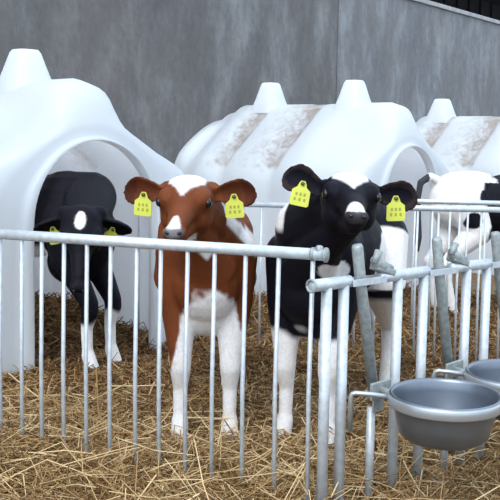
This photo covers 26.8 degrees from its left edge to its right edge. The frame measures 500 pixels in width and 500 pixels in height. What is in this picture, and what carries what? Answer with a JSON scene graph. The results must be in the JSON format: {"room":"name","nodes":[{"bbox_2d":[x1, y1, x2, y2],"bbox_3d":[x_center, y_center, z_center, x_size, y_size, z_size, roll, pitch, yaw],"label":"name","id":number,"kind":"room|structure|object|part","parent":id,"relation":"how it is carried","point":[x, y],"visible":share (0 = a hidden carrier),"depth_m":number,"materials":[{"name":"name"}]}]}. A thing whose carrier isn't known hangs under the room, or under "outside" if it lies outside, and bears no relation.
{"room":"calf pen","nodes":[
{"label":"calf pen","id":0,"kind":"room"},
{"bbox_2d":[0,0,499,163],"bbox_3d":[0.938,-1.677,12.915,0.250,3.200,31.076,5,7,34],"label":"wall","id":1,"kind":"structure","parent":0,"point":[169,70],"depth_m":11.11,"materials":[{"name":"concrete"}]},
{"bbox_2d":[411,0,499,24],"bbox_3d":[0.958,-3.300,12.758,0.330,0.060,31.100,5,7,34],"label":"trim","id":2,"kind":"structure","parent":1,"relation":"on","point":[427,2],"depth_m":15.52,"materials":[{"name":"metal"}]},
{"bbox_2d":[430,0,499,20],"bbox_3d":[2.013,-5.239,18.566,0.240,9.000,48.100,5,7,34],"label":"wall","id":3,"kind":"structure","parent":0,"point":[480,7],"depth_m":22.62,"materials":[{"name":"black metal"}]},
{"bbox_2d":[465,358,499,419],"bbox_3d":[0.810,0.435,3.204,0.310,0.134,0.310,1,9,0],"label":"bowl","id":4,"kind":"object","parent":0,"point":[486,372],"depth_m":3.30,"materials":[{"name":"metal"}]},
{"bbox_2d":[483,0,499,5],"bbox_3d":[2.941,-5.035,17.941,2.000,0.150,48.100,5,7,34],"label":"ceiling","id":5,"kind":"structure","parent":0,"point":[497,2],"depth_m":22.87,"materials":[{"name":"black"}]},
{"label":"floor","id":6,"kind":"structure","parent":0,"visible":0},
{"bbox_2d":[0,272,497,498],"bbox_3d":[0.393,0.402,6.120,7.600,0.201,8.900,1,6,0],"label":"bed","id":7,"kind":"object","parent":6,"relation":"on","point":[473,275],"visible":0.02,"depth_m":5.76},
{"bbox_2d":[33,171,131,370],"bbox_3d":[-1.005,0.087,4.976,1.305,0.930,0.538,6,8,43],"label":"calf","id":8,"kind":"object","parent":7,"relation":"on","point":[75,202],"visible":0.62,"depth_m":4.75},
{"bbox_2d":[0,49,196,375],"bbox_3d":[-1.400,-0.270,5.653,1.455,1.566,1.955,-5,8,-45],"label":"hutch","id":9,"kind":"object","parent":7,"relation":"on","point":[48,125],"visible":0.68,"depth_m":4.98,"materials":[{"name":"plastic"}]},
{"bbox_3d":[-1.143,-0.906,5.342,0.300,0.230,0.300,-5,8,-45],"label":"lifting knob","id":10,"kind":"part","parent":9,"relation":"part of","materials":[{"name":"plastic"}]},
{"bbox_2d":[0,229,329,499],"bbox_3d":[-0.575,0.344,3.316,1.730,0.817,0.042,4,6,25],"label":"fence panel","id":11,"kind":"object","parent":7,"relation":"on","point":[318,253],"visible":0.9,"depth_m":3.16,"materials":[{"name":"silver metal"}]},
{"bbox_3d":[-0.571,-0.036,3.280,1.724,0.033,0.033,4,6,25],"label":"rail","id":12,"kind":"part","parent":11,"relation":"part of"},
{"bbox_2d":[123,175,257,439],"bbox_3d":[-0.199,0.198,3.944,0.455,0.982,1.413,1,6,2],"label":"calf","id":13,"kind":"object","parent":7,"relation":"on","point":[192,208],"visible":0.82,"depth_m":3.63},
{"bbox_2d":[137,203,147,211],"bbox_3d":[-0.362,-0.144,3.536,0.039,0.030,0.002,2,6,12],"label":"print","id":14,"kind":"object","parent":13,"relation":"attached to","point":[141,207],"depth_m":3.54},
{"bbox_2d":[229,205,240,213],"bbox_3d":[-0.051,-0.135,3.508,0.039,0.030,0.002,1,6,-2],"label":"print","id":15,"kind":"object","parent":13,"relation":"attached to","point":[233,209],"depth_m":3.51},
{"bbox_2d":[0,281,499,499],"bbox_3d":[0.015,0.514,5.133,5.131,0.428,5.280,1,6,0],"label":"straw","id":16,"kind":"object","parent":7,"relation":"on","point":[121,374],"visible":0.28,"depth_m":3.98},
{"bbox_2d":[174,80,448,295],"bbox_3d":[0.428,-0.437,7.635,1.760,1.566,1.368,6,7,40],"label":"hutch","id":17,"kind":"object","parent":7,"relation":"on","point":[382,142],"visible":0.44,"depth_m":7.23,"materials":[{"name":"plastic"}]},
{"bbox_3d":[0.152,-1.130,7.809,0.270,0.230,0.282,6,7,40],"label":"lifting knob","id":18,"kind":"part","parent":17,"relation":"part of","materials":[{"name":"plastic"}]},
{"bbox_3d":[0.727,-1.072,7.328,0.270,0.230,0.282,6,7,40],"label":"lifting knob","id":19,"kind":"part","parent":17,"relation":"part of","materials":[{"name":"plastic"}]},
{"bbox_2d":[138,202,499,360],"bbox_3d":[0.410,0.149,5.419,2.249,0.818,0.030,3,6,22],"label":"fence panel","id":20,"kind":"object","parent":7,"relation":"on","point":[280,205],"visible":0.24,"depth_m":5.19,"materials":[{"name":"silver metal"}]},
{"bbox_3d":[0.419,-0.224,5.380,2.243,0.068,0.028,3,6,23],"label":"rail","id":21,"kind":"part","parent":20,"relation":"part of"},
{"bbox_2d":[265,164,417,450],"bbox_3d":[0.320,0.196,3.833,0.526,1.026,1.507,2,6,7],"label":"calf","id":22,"kind":"object","parent":7,"relation":"on","point":[340,211],"visible":0.71,"depth_m":3.61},
{"bbox_2d":[293,192,305,201],"bbox_3d":[0.159,-0.170,3.366,0.041,0.033,0.001,2,6,6],"label":"print","id":23,"kind":"object","parent":22,"relation":"attached to","point":[297,196],"depth_m":3.37},
{"bbox_2d":[390,208,401,215],"bbox_3d":[0.469,-0.122,3.373,0.039,0.028,0.001,0,6,-7],"label":"print","id":24,"kind":"object","parent":22,"relation":"attached to","point":[393,211],"depth_m":3.37},
{"bbox_2d":[306,231,499,499],"bbox_3d":[0.598,0.363,3.340,0.060,0.818,1.256,7,8,44],"label":"barrier","id":25,"kind":"object","parent":7,"relation":"on","point":[385,272],"visible":0.86,"depth_m":3.12,"materials":[{"name":"silver metal"}]},
{"bbox_3d":[0.207,0.443,2.946,0.031,0.690,0.031,7,8,44],"label":"post","id":26,"kind":"part","parent":25,"relation":"part of","materials":[{"name":"silver metal"}]},
{"bbox_3d":[0.227,0.093,2.925,0.035,0.035,0.165,7,8,44],"label":"rail","id":27,"kind":"part","parent":25,"relation":"part of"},
{"bbox_3d":[0.260,0.438,2.999,0.031,0.690,0.031,7,8,44],"label":"post","id":28,"kind":"part","parent":25,"relation":"part of","materials":[{"name":"silver metal"}]},
{"bbox_3d":[0.355,0.602,3.118,0.025,0.275,0.025,7,8,44],"label":"post","id":29,"kind":"part","parent":25,"relation":"part of","materials":[{"name":"silver metal"}]},
{"bbox_3d":[0.438,0.423,3.182,0.031,0.690,0.031,7,8,44],"label":"post","id":30,"kind":"part","parent":25,"relation":"part of","materials":[{"name":"silver metal"}]},
{"bbox_3d":[0.464,0.073,3.167,0.035,0.035,0.245,7,8,44],"label":"rail","id":31,"kind":"part","parent":25,"relation":"part of","materials":[{"name":"silver metal"}]},
{"bbox_3d":[0.531,0.415,3.278,0.031,0.690,0.031,7,8,44],"label":"post","id":32,"kind":"part","parent":25,"relation":"part of","materials":[{"name":"silver metal"}]},
{"bbox_2d":[347,378,499,450],"bbox_3d":[0.511,0.455,2.926,0.389,0.146,0.318,6,7,40],"label":"pail","id":33,"kind":"object","parent":25,"relation":"attached to","point":[445,414],"visible":1,"depth_m":2.84,"materials":[{"name":"metal"}]},
{"bbox_3d":[0.330,0.449,2.919,0.114,0.117,0.020,2,6,7],"label":"holder arm","id":34,"kind":"part","parent":33,"relation":"part of","materials":[{"name":"metal"}]},
{"bbox_3d":[0.402,0.408,3.033,0.074,0.053,0.092,7,8,44],"label":"mount plate","id":35,"kind":"part","parent":33,"relation":"part of","materials":[{"name":"silver metal"}]},
{"bbox_3d":[0.632,0.578,3.401,0.025,0.275,0.025,7,8,44],"label":"post","id":36,"kind":"part","parent":25,"relation":"part of","materials":[{"name":"silver metal"}]},
{"bbox_3d":[0.700,0.401,3.450,0.031,0.690,0.031,7,8,44],"label":"post","id":37,"kind":"part","parent":25,"relation":"part of","materials":[{"name":"silver metal"}]},
{"bbox_2d":[432,358,499,419],"bbox_3d":[0.786,0.430,3.226,0.387,0.146,0.318,7,8,44],"label":"pail","id":38,"kind":"object","parent":25,"relation":"attached to","point":[486,372],"visible":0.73,"depth_m":3.31,"materials":[{"name":"metal"}]},
{"bbox_3d":[0.609,0.423,3.226,0.103,0.117,0.020,2,6,10],"label":"holder arm","id":39,"kind":"part","parent":38,"relation":"part of","materials":[{"name":"metal"}]},
{"bbox_3d":[0.674,0.383,3.331,0.074,0.053,0.092,7,8,44],"label":"mount plate","id":40,"kind":"part","parent":38,"relation":"part of","materials":[{"name":"silver metal"}]},
{"bbox_3d":[0.720,0.051,3.430,0.035,0.035,0.230,7,8,44],"label":"rail","id":41,"kind":"part","parent":25,"relation":"part of","materials":[{"name":"silver metal"}]},
{"bbox_3d":[0.785,0.394,3.537,0.031,0.690,0.031,7,8,44],"label":"post","id":42,"kind":"part","parent":25,"relation":"part of","materials":[{"name":"silver metal"}]},
{"bbox_2d":[359,199,499,337],"bbox_3d":[1.083,0.105,6.049,1.383,0.803,0.029,3,6,16],"label":"fence panel","id":43,"kind":"object","parent":7,"relation":"on","point":[486,203],"visible":0.25,"depth_m":6.01,"materials":[{"name":"silver metal"}]},
{"bbox_3d":[1.090,-0.276,6.011,1.383,0.038,0.028,3,6,16],"label":"rail","id":44,"kind":"part","parent":43,"relation":"part of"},
{"bbox_2d":[415,99,499,274],"bbox_3d":[2.166,-0.606,9.631,1.955,1.566,1.455,6,7,40],"label":"hutch","id":45,"kind":"object","parent":7,"relation":"on","point":[462,143],"visible":0.29,"depth_m":9.34,"materials":[{"name":"plastic"}]},
{"bbox_3d":[1.805,-1.308,9.876,0.300,0.230,0.300,6,7,40],"label":"lifting knob","id":46,"kind":"part","parent":45,"relation":"part of","materials":[{"name":"plastic"}]},
{"bbox_2d":[415,171,499,313],"bbox_3d":[1.713,-0.051,6.943,1.472,0.948,0.491,-2,6,-25],"label":"calf","id":47,"kind":"object","parent":7,"relation":"on","point":[461,185],"visible":0.59,"depth_m":6.65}
]}

